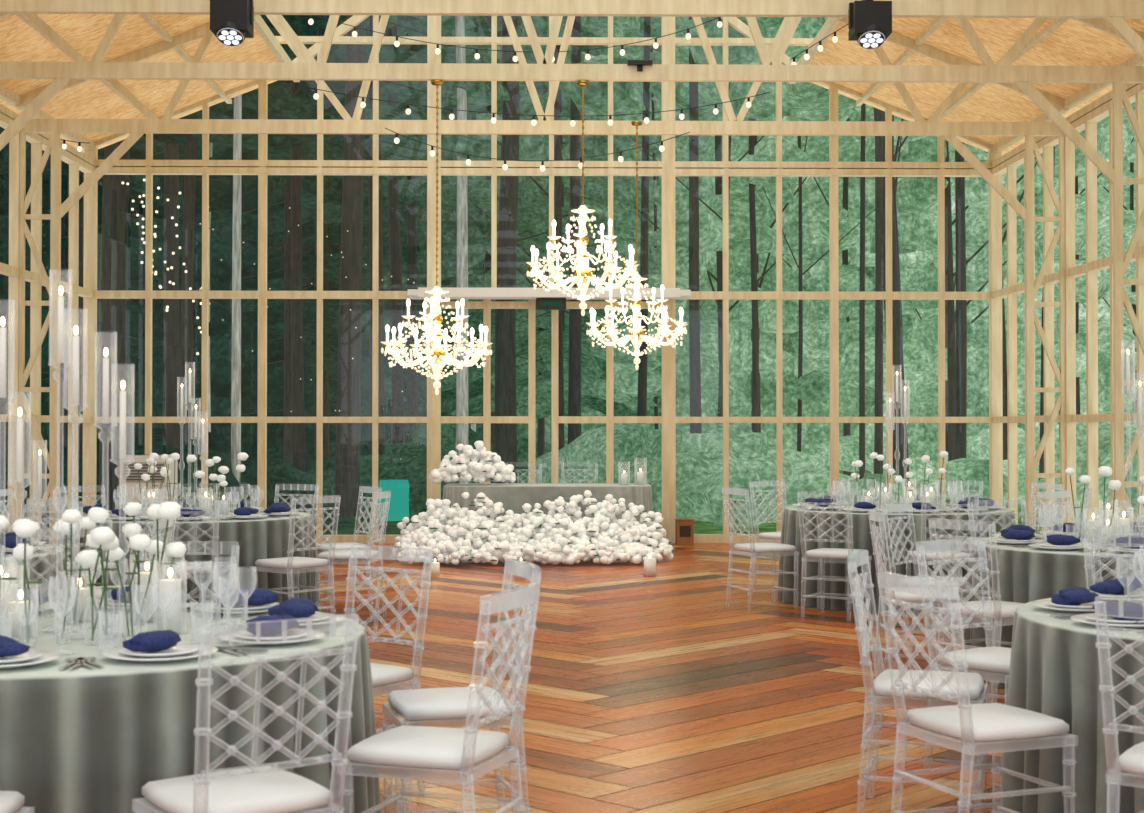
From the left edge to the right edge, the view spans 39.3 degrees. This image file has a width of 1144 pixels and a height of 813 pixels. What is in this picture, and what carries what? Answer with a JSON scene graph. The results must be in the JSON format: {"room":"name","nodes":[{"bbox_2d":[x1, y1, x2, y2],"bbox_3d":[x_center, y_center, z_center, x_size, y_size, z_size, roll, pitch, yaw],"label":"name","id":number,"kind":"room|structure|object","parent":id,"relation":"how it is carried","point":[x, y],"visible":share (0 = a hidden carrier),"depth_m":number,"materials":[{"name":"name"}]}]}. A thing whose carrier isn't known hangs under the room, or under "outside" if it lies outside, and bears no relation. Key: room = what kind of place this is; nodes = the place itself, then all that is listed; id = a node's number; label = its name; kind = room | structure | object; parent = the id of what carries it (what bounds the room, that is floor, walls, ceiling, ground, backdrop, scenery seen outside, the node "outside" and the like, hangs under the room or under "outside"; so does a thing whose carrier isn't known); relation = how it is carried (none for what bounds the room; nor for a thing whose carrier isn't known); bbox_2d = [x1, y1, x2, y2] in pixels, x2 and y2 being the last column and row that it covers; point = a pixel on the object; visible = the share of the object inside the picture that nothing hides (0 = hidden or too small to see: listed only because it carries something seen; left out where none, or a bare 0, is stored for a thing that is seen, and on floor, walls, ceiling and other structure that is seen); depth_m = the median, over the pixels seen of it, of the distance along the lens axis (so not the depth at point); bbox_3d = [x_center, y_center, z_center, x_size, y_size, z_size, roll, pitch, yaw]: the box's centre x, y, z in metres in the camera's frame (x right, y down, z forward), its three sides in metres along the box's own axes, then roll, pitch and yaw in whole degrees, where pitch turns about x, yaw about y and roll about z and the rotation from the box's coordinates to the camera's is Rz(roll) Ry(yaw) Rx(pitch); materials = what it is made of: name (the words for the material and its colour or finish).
{"room":"wedding reception hall","nodes":[
{"label":"wedding reception hall","id":0,"kind":"room"},
{"bbox_2d":[0,84,93,544],"bbox_3d":[-5.650,-0.922,7.669,0.120,4.850,23.500,0,-1,-1],"label":"wall","id":1,"kind":"structure","parent":0,"point":[77,160],"depth_m":17.32,"materials":[{"name":"beige wood"}]},
{"bbox_2d":[82,15,1002,543],"bbox_3d":[-0.329,-2.414,19.531,11.170,8.152,0.140,0,-1,-1],"label":"wall","id":2,"kind":"structure","parent":0,"point":[667,168],"depth_m":19.48,"materials":[{"name":"beige wood"}]},
{"bbox_2d":[408,287,690,299],"bbox_3d":[-0.273,-1.342,19.180,3.342,0.110,0.615,0,-1,-1],"label":"canopy","id":3,"kind":"object","parent":2,"relation":"attached to","point":[454,293],"visible":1,"depth_m":18.88,"materials":[{"name":"white"}]},
{"bbox_2d":[536,298,565,309],"bbox_3d":[-0.251,-1.232,19.214,0.360,0.140,0.056,0,-1,-1],"label":"exit sign","id":4,"kind":"object","parent":3,"relation":"attached to","point":[541,303],"visible":1,"depth_m":19.19,"materials":[{"name":"black plastic"}]},
{"bbox_2d":[15,14,1069,121],"bbox_3d":[-0.130,-5.109,7.743,9.490,3.018,24.350,0,-1,-1],"label":"roof","id":5,"kind":"structure","parent":0,"point":[830,24],"depth_m":17.36,"materials":[{"name":"beige wood"}]},
{"bbox_2d":[61,15,847,170],"bbox_3d":[-1.772,-3.165,15.910,9.463,1.746,1.517,0,-1,15],"label":"bulb","id":6,"kind":"object","parent":5,"relation":"hanging from","point":[310,21],"visible":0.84,"depth_m":15.69,"materials":[{"name":"white glass"}]},
{"bbox_2d":[0,14,1143,155],"bbox_3d":[-0.130,-3.769,7.725,11.740,1.118,24.350,0,-1,-1],"label":"ceiling","id":7,"kind":"structure","parent":0,"point":[1074,43],"depth_m":16.79,"materials":[{"name":"beige wood"}]},
{"bbox_2d":[586,121,687,369],"bbox_3d":[0.651,-1.617,16.036,1.036,2.494,1.043,0,-1,-1],"label":"crystal chandelier","id":8,"kind":"object","parent":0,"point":[637,334],"visible":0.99,"depth_m":15.98,"materials":[{"name":"beige glass"}]},
{"bbox_2d":[318,543,1003,812],"bbox_3d":[-0.129,1.533,7.639,11.340,0.052,23.920,0,-1,-1],"label":"subfloor","id":9,"kind":"structure","parent":0,"point":[714,543],"depth_m":8.76,"materials":[{"name":"brown wood"}]},
{"bbox_2d":[317,543,1007,812],"bbox_3d":[-0.575,1.503,7.625,12.895,0.001,26.860,0,-1,-1],"label":"planks","id":10,"kind":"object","parent":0,"point":[836,794],"visible":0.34,"depth_m":8.84,"materials":[{"name":"brown wood"}]},
{"bbox_2d":[0,489,14,534],"bbox_3d":[-4.099,1.095,11.999,0.487,0.936,0.426,0,-1,4],"label":"chair","id":11,"kind":"object","parent":10,"relation":"on","point":[0,489],"visible":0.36,"depth_m":12.13,"materials":[{"name":"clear plastic"}]},
{"bbox_2d":[0,791,32,812],"bbox_3d":[-1.568,0.984,3.809,0.426,0.936,0.487,0,-1,2],"label":"chair","id":12,"kind":"object","parent":10,"relation":"on","point":[10,801],"visible":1,"depth_m":3.96,"materials":[{"name":"white plastic"}]},
{"bbox_2d":[0,544,67,603],"bbox_3d":[-3.597,1.137,8.321,1.916,0.750,1.941,0,-1,-1],"label":"round table","id":13,"kind":"object","parent":10,"relation":"on","point":[43,566],"visible":0.3,"depth_m":8.18,"materials":[{"name":"grey fabric"}]},
{"bbox_2d":[0,527,49,556],"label":"table setting","id":14,"kind":"object","parent":13,"relation":"on","point":[10,541],"depth_m":8.31,"materials":[{"name":"white"}]},
{"bbox_2d":[38,450,41,496],"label":"candle","id":15,"kind":"object","parent":13,"relation":"on","point":[39,457],"depth_m":8.34,"materials":[{"name":"white wax"}]},
{"bbox_2d":[23,504,82,587],"bbox_3d":[-3.223,1.061,9.524,0.426,0.936,0.487,0,-1,19],"label":"chair","id":16,"kind":"object","parent":10,"relation":"on","point":[57,504],"visible":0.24,"depth_m":9.72,"materials":[{"name":"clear plastic"}]},
{"bbox_2d":[20,526,96,603],"bbox_3d":[-2.565,1.036,7.610,0.487,0.936,0.426,0,-1,33],"label":"chair","id":17,"kind":"object","parent":10,"relation":"on","point":[75,546],"visible":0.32,"depth_m":7.47,"materials":[{"name":"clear plastic"}]},
{"bbox_2d":[26,498,119,587],"bbox_3d":[-3.343,1.077,10.738,0.426,0.936,0.487,0,-1,25],"label":"chair","id":18,"kind":"object","parent":10,"relation":"on","point":[111,564],"visible":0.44,"depth_m":10.62,"materials":[{"name":"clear plastic"}]},
{"bbox_2d":[57,485,105,519],"bbox_3d":[-3.795,1.104,12.713,0.487,0.936,0.426,-1,-1,44],"label":"chair","id":19,"kind":"object","parent":10,"relation":"on","point":[88,485],"visible":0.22,"depth_m":12.83,"materials":[{"name":"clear plastic"}]},
{"bbox_2d":[81,507,161,599],"bbox_3d":[-2.591,1.055,9.080,0.487,0.936,0.426,1,-1,-37],"label":"chair","id":20,"kind":"object","parent":10,"relation":"on","point":[98,590],"visible":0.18,"depth_m":9.17,"materials":[{"name":"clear plastic"}]},
{"bbox_2d":[90,518,175,600],"bbox_3d":[-2.339,1.045,8.349,0.487,0.936,0.426,0,-1,-2],"label":"chair","id":21,"kind":"object","parent":10,"relation":"on","point":[172,522],"visible":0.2,"depth_m":8.36,"materials":[{"name":"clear plastic"}]},
{"bbox_2d":[120,455,177,507],"bbox_3d":[-4.394,1.063,16.610,0.500,1.120,0.410,0,-1,-1],"label":"air conditioner","id":22,"kind":"object","parent":10,"relation":"on","point":[129,483],"visible":0.27,"depth_m":16.42,"materials":[{"name":"white plastic"}]},
{"bbox_2d":[153,499,219,602],"bbox_3d":[-2.570,1.077,10.670,0.426,0.936,0.487,0,-1,-13],"label":"chair","id":23,"kind":"object","parent":10,"relation":"on","point":[205,572],"visible":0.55,"depth_m":10.55,"materials":[{"name":"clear plastic"}]},
{"bbox_2d":[134,541,239,602],"bbox_3d":[-1.566,1.018,6.314,0.426,0.936,0.487,0,-1,-1],"label":"chair","id":24,"kind":"object","parent":10,"relation":"on","point":[163,541],"visible":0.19,"depth_m":6.53,"materials":[{"name":"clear plastic"}]},
{"bbox_2d":[58,510,320,611],"bbox_3d":[-2.853,1.185,11.885,1.926,0.750,1.925,0,-1,-1],"label":"round table","id":25,"kind":"object","parent":10,"relation":"on","point":[264,537],"visible":0.4,"depth_m":11.18,"materials":[{"name":"grey fabric"}]},
{"bbox_2d":[80,369,300,520],"bbox_3d":[-2.851,0.240,11.901,1.698,1.134,1.636,0,-1,-30],"label":"table setting","id":26,"kind":"object","parent":25,"relation":"on","point":[242,510],"visible":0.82,"depth_m":11.80,"materials":[{"name":"white"}]},
{"bbox_2d":[0,603,380,812],"bbox_3d":[-1.574,1.093,5.061,1.912,0.750,1.923,0,-1,-1],"label":"round table","id":27,"kind":"object","parent":10,"relation":"on","point":[81,739],"visible":0.56,"depth_m":4.36,"materials":[{"name":"grey fabric"}]},
{"bbox_2d":[0,269,344,669],"bbox_3d":[-1.566,0.138,5.073,1.665,1.154,1.728,0,-1,-1],"label":"table setting","id":28,"kind":"object","parent":27,"relation":"on","point":[149,594],"visible":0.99,"depth_m":5.02,"materials":[{"name":"white"}]},
{"bbox_2d":[165,484,216,501],"bbox_3d":[-3.131,1.109,13.111,0.426,0.936,0.487,0,-1,-11],"label":"chair","id":29,"kind":"object","parent":10,"relation":"on","point":[191,484],"visible":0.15,"depth_m":13.33,"materials":[{"name":"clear plastic"}]},
{"bbox_2d":[133,613,358,812],"bbox_3d":[-0.830,0.988,4.048,0.426,0.936,0.487,1,-1,-36],"label":"chair","id":30,"kind":"object","parent":10,"relation":"on","point":[263,789],"visible":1,"depth_m":3.98,"materials":[{"name":"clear plastic"}]},
{"bbox_2d":[252,495,340,610],"bbox_3d":[-1.907,1.082,11.068,0.487,0.936,0.426,-1,-1,41],"label":"chair","id":31,"kind":"object","parent":10,"relation":"on","point":[285,565],"visible":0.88,"depth_m":11.01,"materials":[{"name":"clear plastic"}]},
{"bbox_2d":[274,484,318,523],"bbox_3d":[-2.361,1.109,13.042,0.426,0.936,0.487,0,-1,24],"label":"chair","id":32,"kind":"object","parent":10,"relation":"on","point":[313,484],"visible":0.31,"depth_m":13.21,"materials":[{"name":"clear plastic"}]},
{"bbox_2d":[316,486,381,607],"bbox_3d":[-1.777,1.102,12.533,0.487,0.936,0.426,0,-1,-29],"label":"chair","id":33,"kind":"object","parent":10,"relation":"on","point":[339,546],"visible":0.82,"depth_m":12.48,"materials":[{"name":"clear plastic"}]},
{"bbox_2d":[315,490,390,621],"bbox_3d":[-1.604,1.091,11.778,0.487,0.936,0.426,0,-1,8],"label":"chair","id":34,"kind":"object","parent":10,"relation":"on","point":[340,556],"visible":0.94,"depth_m":11.70,"materials":[{"name":"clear plastic"}]},
{"bbox_2d":[344,545,432,794],"bbox_3d":[-0.830,1.015,6.074,0.426,0.936,0.487,-1,-1,35],"label":"chair","id":35,"kind":"object","parent":10,"relation":"on","point":[385,678],"visible":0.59,"depth_m":6.11,"materials":[{"name":"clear plastic"}]},
{"bbox_2d":[430,559,439,574],"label":"candle","id":36,"kind":"object","parent":10,"relation":"on","point":[435,565],"depth_m":15.21,"materials":[{"name":"white wax"}]},
{"bbox_2d":[339,583,539,812],"bbox_3d":[-0.375,0.996,4.673,0.487,0.936,0.426,0,-1,19],"label":"chair","id":37,"kind":"object","parent":10,"relation":"on","point":[420,753],"visible":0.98,"depth_m":4.58,"materials":[{"name":"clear plastic"}]},
{"bbox_2d":[382,558,541,812],"bbox_3d":[-0.374,1.006,5.446,0.487,0.936,0.426,0,-1,-16],"label":"chair","id":38,"kind":"object","parent":10,"relation":"on","point":[430,707],"visible":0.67,"depth_m":5.34,"materials":[{"name":"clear plastic"}]},
{"bbox_2d":[515,558,525,579],"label":"candle","id":39,"kind":"object","parent":10,"relation":"on","point":[516,563],"depth_m":14.80,"materials":[{"name":"white wax"}]},
{"bbox_2d":[505,462,541,482],"bbox_3d":[-0.580,1.160,18.955,0.448,0.992,0.511,0,-1,-1],"label":"head chair","id":40,"kind":"object","parent":10,"relation":"on","point":[505,462],"visible":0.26,"depth_m":19.19,"materials":[{"name":"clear plastic"}]},
{"bbox_2d":[392,490,676,564],"bbox_3d":[-0.406,1.253,16.807,3.014,0.730,1.424,0,-1,-1],"label":"flower arrangement","id":41,"kind":"object","parent":10,"relation":"on","point":[475,537],"visible":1,"depth_m":16.67,"materials":[{"name":"white plant"}]},
{"bbox_2d":[16,15,1067,545],"bbox_3d":[-0.282,-2.416,16.772,11.076,8.101,0.069,0,-1,-1],"label":"beam","id":42,"kind":"structure","parent":10,"relation":"on","point":[136,128],"depth_m":16.75,"materials":[{"name":"beige wood"}]},
{"bbox_2d":[443,483,653,528],"bbox_3d":[-0.277,1.263,18.075,2.426,0.760,0.921,0,-1,-1],"label":"table","id":43,"kind":"object","parent":10,"relation":"on","point":[512,496],"visible":0.39,"depth_m":17.65,"materials":[{"name":"grey fabric"}]},
{"bbox_2d":[429,441,518,483],"bbox_3d":[-1.095,0.623,17.919,0.955,0.483,0.625,0,-1,11],"label":"floral arrangement","id":44,"kind":"object","parent":43,"relation":"on","point":[490,467],"visible":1,"depth_m":17.81,"materials":[{"name":"white plant"}]},
{"bbox_2d":[618,458,646,484],"bbox_3d":[0.682,0.728,18.031,0.360,0.300,0.139,0,-1,-32],"label":"candles","id":45,"kind":"object","parent":43,"relation":"on","point":[640,475],"visible":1,"depth_m":18.05,"materials":[{"name":"white wax"}]},
{"bbox_2d":[0,14,1143,530],"bbox_3d":[-0.239,-2.451,14.172,11.076,8.101,0.069,0,-1,-1],"label":"beam","id":46,"kind":"structure","parent":10,"relation":"on","point":[81,69],"depth_m":14.18,"materials":[{"name":"beige wood"}]},
{"bbox_2d":[381,80,491,393],"bbox_3d":[-1.192,-1.497,14.143,0.981,2.786,0.986,0,-1,-1],"label":"crystal chandelier","id":47,"kind":"object","parent":46,"relation":"hanging from","point":[436,354],"visible":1,"depth_m":14.09,"materials":[{"name":"beige glass"}]},
{"bbox_2d":[526,80,638,314],"bbox_3d":[0.097,-1.847,14.170,1.008,2.086,1.015,0,-1,-1],"label":"crystal chandelier","id":48,"kind":"object","parent":46,"relation":"hanging from","point":[582,275],"visible":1,"depth_m":14.12,"materials":[{"name":"beige glass"}]},
{"bbox_2d":[627,60,652,70],"bbox_3d":[0.601,-3.009,14.136,0.220,0.088,0.055,0,-1,-1],"label":"junction box","id":49,"kind":"object","parent":46,"relation":"attached to","point":[640,63],"visible":1,"depth_m":14.11,"materials":[{"name":"black metal"}]},
{"bbox_2d":[0,0,1143,59],"bbox_3d":[-0.201,-2.481,11.923,11.076,8.101,0.069,0,-1,-1],"label":"beam","id":50,"kind":"structure","parent":10,"relation":"on","point":[1113,12],"depth_m":11.91,"materials":[{"name":"beige wood"}]},
{"bbox_2d":[210,0,253,45],"bbox_3d":[-2.480,-2.830,11.706,0.304,0.396,0.366,0,-1,-1],"label":"spotlight","id":51,"kind":"object","parent":50,"relation":"attached to","point":[231,21],"visible":1,"depth_m":11.54,"materials":[{"name":"black metal"}]},
{"bbox_2d":[848,0,891,48],"bbox_3d":[2.187,-2.827,11.784,0.304,0.396,0.366,0,-1,-1],"label":"spotlight","id":52,"kind":"object","parent":50,"relation":"attached to","point":[869,21],"visible":1,"depth_m":11.62,"materials":[{"name":"black metal"}]},
{"bbox_2d":[561,462,597,482],"bbox_3d":[0.094,1.160,18.967,0.448,0.992,0.511,0,-1,-1],"label":"head chair","id":53,"kind":"object","parent":10,"relation":"on","point":[567,462],"visible":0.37,"depth_m":19.20,"materials":[{"name":"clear plastic"}]},
{"bbox_2d":[644,554,655,576],"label":"candle","id":54,"kind":"object","parent":10,"relation":"on","point":[649,567],"depth_m":15.09,"materials":[{"name":"white wax"}]},
{"bbox_2d":[675,518,694,545],"bbox_3d":[1.347,1.502,19.157,0.220,0.311,0.240,0,-1,-1],"label":"crate","id":55,"kind":"object","parent":10,"relation":"on","point":[684,527],"visible":1,"depth_m":19.04,"materials":[{"name":"brown wood"}]},
{"bbox_2d":[722,487,798,609],"bbox_3d":[1.462,1.101,12.484,0.487,0.936,0.426,0,-1,-21],"label":"chair","id":56,"kind":"object","parent":10,"relation":"on","point":[754,549],"visible":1,"depth_m":12.39,"materials":[{"name":"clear plastic"}]},
{"bbox_2d":[749,480,786,588],"bbox_3d":[1.845,1.120,13.907,0.426,0.936,0.487,1,-1,-37],"label":"chair","id":57,"kind":"object","parent":10,"relation":"on","point":[776,536],"visible":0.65,"depth_m":13.93,"materials":[{"name":"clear plastic"}]},
{"bbox_2d":[797,491,870,613],"bbox_3d":[1.951,1.093,11.882,0.426,0.936,0.487,0,-1,30],"label":"chair","id":58,"kind":"object","parent":10,"relation":"on","point":[830,555],"visible":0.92,"depth_m":11.80,"materials":[{"name":"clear plastic"}]},
{"bbox_2d":[832,480,878,500],"bbox_3d":[2.566,1.124,14.183,0.426,0.936,0.487,0,-1,-4],"label":"chair","id":59,"kind":"object","parent":10,"relation":"on","point":[847,480],"visible":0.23,"depth_m":14.40,"materials":[{"name":"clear plastic"}]},
{"bbox_2d":[777,503,1015,614],"bbox_3d":[2.627,1.199,12.926,1.917,0.750,1.923,0,-1,-1],"label":"round table","id":60,"kind":"object","parent":10,"relation":"on","point":[792,532],"visible":0.52,"depth_m":12.17,"materials":[{"name":"grey fabric"}]},
{"bbox_2d":[792,372,1005,512],"bbox_3d":[2.632,0.242,12.944,1.694,1.157,1.756,0,-1,-1],"label":"table setting","id":61,"kind":"object","parent":60,"relation":"on","point":[884,498],"visible":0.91,"depth_m":12.79,"materials":[{"name":"white"}]},
{"bbox_2d":[868,509,964,671],"bbox_3d":[1.917,1.054,8.965,0.487,0.936,0.426,0,-1,2],"label":"chair","id":62,"kind":"object","parent":10,"relation":"on","point":[873,515],"visible":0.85,"depth_m":8.86,"materials":[{"name":"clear plastic"}]},
{"bbox_2d":[847,550,987,812],"bbox_3d":[1.260,1.012,5.846,0.487,0.936,0.426,0,-1,17],"label":"chair","id":63,"kind":"object","parent":10,"relation":"on","point":[881,694],"visible":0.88,"depth_m":5.75,"materials":[{"name":"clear plastic"}]},
{"bbox_2d":[881,502,966,657],"bbox_3d":[2.169,1.063,9.694,0.487,0.936,0.426,-1,-1,35],"label":"chair","id":64,"kind":"object","parent":10,"relation":"on","point":[905,582],"visible":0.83,"depth_m":9.64,"materials":[{"name":"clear plastic"}]},
{"bbox_2d":[905,493,978,616],"bbox_3d":[2.698,1.090,11.682,0.426,0.936,0.487,0,-1,-5],"label":"chair","id":65,"kind":"object","parent":10,"relation":"on","point":[943,555],"visible":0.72,"depth_m":11.54,"materials":[{"name":"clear plastic"}]},
{"bbox_2d":[937,480,982,503],"bbox_3d":[3.316,1.121,13.982,0.426,0.936,0.487,-1,-1,35],"label":"chair","id":66,"kind":"object","parent":10,"relation":"on","point":[938,480],"visible":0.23,"depth_m":14.20,"materials":[{"name":"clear plastic"}]},
{"bbox_2d":[916,538,1010,771],"bbox_3d":[1.704,1.020,6.480,0.426,0.936,0.487,1,-1,-37],"label":"chair","id":67,"kind":"object","parent":10,"relation":"on","point":[992,663],"visible":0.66,"depth_m":6.48,"materials":[{"name":"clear plastic"}]},
{"bbox_2d":[928,518,1024,702],"bbox_3d":[2.143,1.044,8.223,0.487,0.936,0.426,1,-1,-36],"label":"chair","id":68,"kind":"object","parent":10,"relation":"on","point":[1003,612],"visible":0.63,"depth_m":8.16,"materials":[{"name":"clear plastic"}]},
{"bbox_2d":[878,571,1076,812],"bbox_3d":[1.274,1.001,5.071,0.487,0.936,0.426,0,-1,-21],"label":"chair","id":69,"kind":"object","parent":10,"relation":"on","point":[966,728],"visible":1,"depth_m":4.98,"materials":[{"name":"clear plastic"}]},
{"bbox_2d":[967,499,1027,539],"bbox_3d":[2.805,1.069,10.139,0.426,0.936,0.487,0,-1,-16],"label":"chair","id":70,"kind":"object","parent":10,"relation":"on","point":[1012,499],"visible":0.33,"depth_m":10.35,"materials":[{"name":"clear plastic"}]},
{"bbox_2d":[1028,483,1063,527],"bbox_3d":[3.802,1.113,13.380,0.487,0.936,0.426,0,-1,-20],"label":"chair","id":71,"kind":"object","parent":10,"relation":"on","point":[1052,483],"visible":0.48,"depth_m":13.49,"materials":[{"name":"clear plastic"}]},
{"bbox_2d":[1033,490,1070,531],"bbox_3d":[3.421,1.094,11.960,0.426,0.936,0.487,1,-1,-41],"label":"chair","id":72,"kind":"object","parent":10,"relation":"on","point":[1050,504],"visible":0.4,"depth_m":11.78,"materials":[{"name":"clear plastic"}]},
{"bbox_2d":[962,534,1143,687],"bbox_3d":[3.157,1.145,8.946,1.913,0.750,1.933,0,-1,-1],"label":"round table","id":73,"kind":"object","parent":10,"relation":"on","point":[1027,574],"visible":0.38,"depth_m":8.49,"materials":[{"name":"grey fabric"}]},
{"bbox_2d":[985,463,1143,553],"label":"table setting","id":74,"kind":"object","parent":73,"relation":"on","point":[1062,536],"depth_m":8.90,"materials":[{"name":"white"}]},
{"bbox_2d":[1121,340,1142,428],"label":"candles","id":75,"kind":"object","parent":73,"relation":"on","point":[1127,356],"depth_m":8.97,"materials":[{"name":"white wax"}]},
{"bbox_2d":[1000,598,1143,812],"bbox_3d":[2.447,1.099,5.470,1.921,0.750,1.936,0,-1,-1],"label":"round table","id":76,"kind":"object","parent":10,"relation":"on","point":[1055,666],"visible":0.7,"depth_m":5.13,"materials":[{"name":"grey fabric"}]},
{"bbox_2d":[1031,550,1143,633],"bbox_3d":[2.458,0.177,5.490,1.636,1.086,1.700,-1,-1,35],"label":"table setting","id":77,"kind":"object","parent":76,"relation":"on","point":[1072,599],"visible":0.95,"depth_m":5.59,"materials":[{"name":"white ceramic"}]},
{"bbox_2d":[1080,486,1091,530],"bbox_3d":[3.841,1.103,12.606,0.487,0.936,0.426,0,-1,18],"label":"chair","id":78,"kind":"object","parent":10,"relation":"on","point":[1086,487],"visible":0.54,"depth_m":12.46,"materials":[{"name":"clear plastic"}]},
{"bbox_2d":[1083,538,1143,591],"bbox_3d":[2.436,1.024,6.731,0.426,0.936,0.487,0,-1,-2],"label":"chair","id":79,"kind":"object","parent":10,"relation":"on","point":[1086,538],"visible":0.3,"depth_m":6.95,"materials":[{"name":"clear plastic"}]},
{"bbox_2d":[1092,525,1143,590],"bbox_3d":[2.759,1.038,7.758,0.426,0.936,0.487,0,-1,22],"label":"chair","id":80,"kind":"object","parent":10,"relation":"on","point":[1093,528],"visible":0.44,"depth_m":7.62,"materials":[{"name":"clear plastic"}]},
{"bbox_2d":[1094,596,1143,812],"bbox_3d":[1.738,0.993,4.455,0.426,0.936,0.487,-1,-1,37],"label":"chair","id":81,"kind":"object","parent":10,"relation":"on","point":[1130,764],"visible":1,"depth_m":4.43,"materials":[{"name":"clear plastic"}]},
{"bbox_2d":[1105,499,1143,520],"bbox_3d":[3.579,1.069,10.125,0.426,0.936,0.487,0,-1,21],"label":"chair","id":82,"kind":"object","parent":10,"relation":"on","point":[1105,499],"visible":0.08,"depth_m":10.37,"materials":[{"name":"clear plastic"}]},
{"bbox_2d":[992,54,1143,532],"bbox_3d":[5.388,-0.919,7.855,0.120,4.850,23.500,0,-1,-1],"label":"wall","id":83,"kind":"structure","parent":0,"point":[1087,117],"depth_m":16.79,"materials":[{"name":"beige wood"}]},
{"label":"outside","id":84,"kind":"structure","parent":0,"visible":0},
{"bbox_2d":[4,16,1135,469],"bbox_3d":[-0.190,-27.946,11.625,76.000,61.000,82.500,0,-1,-1],"label":"trees","id":85,"kind":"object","parent":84,"point":[924,436],"depth_m":52.61,"materials":[{"name":"green plant"}]},
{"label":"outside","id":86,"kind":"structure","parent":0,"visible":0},
{"bbox_2d":[0,470,1055,543],"bbox_3d":[-0.129,1.488,7.620,180.000,0.001,203.880,0,-1,-1],"label":"ground","id":87,"kind":"structure","parent":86,"point":[346,526],"depth_m":23.21,"materials":[{"name":"green plant"}]},
{"bbox_2d":[379,480,408,520],"bbox_3d":[-2.663,1.402,23.942,0.470,0.600,0.458,0,-1,-1],"label":"barrel","id":88,"kind":"object","parent":87,"relation":"on","point":[399,499],"visible":0.91,"depth_m":23.75,"materials":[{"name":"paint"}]},
{"bbox_2d":[0,15,1136,533],"bbox_3d":[0.189,-6.889,25.954,70.139,18.789,52.937,0,-1,-1],"label":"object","id":89,"kind":"object","parent":87,"relation":"on","point":[522,201],"visible":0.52,"depth_m":32.85,"materials":[{"name":"green plant"}]}
]}

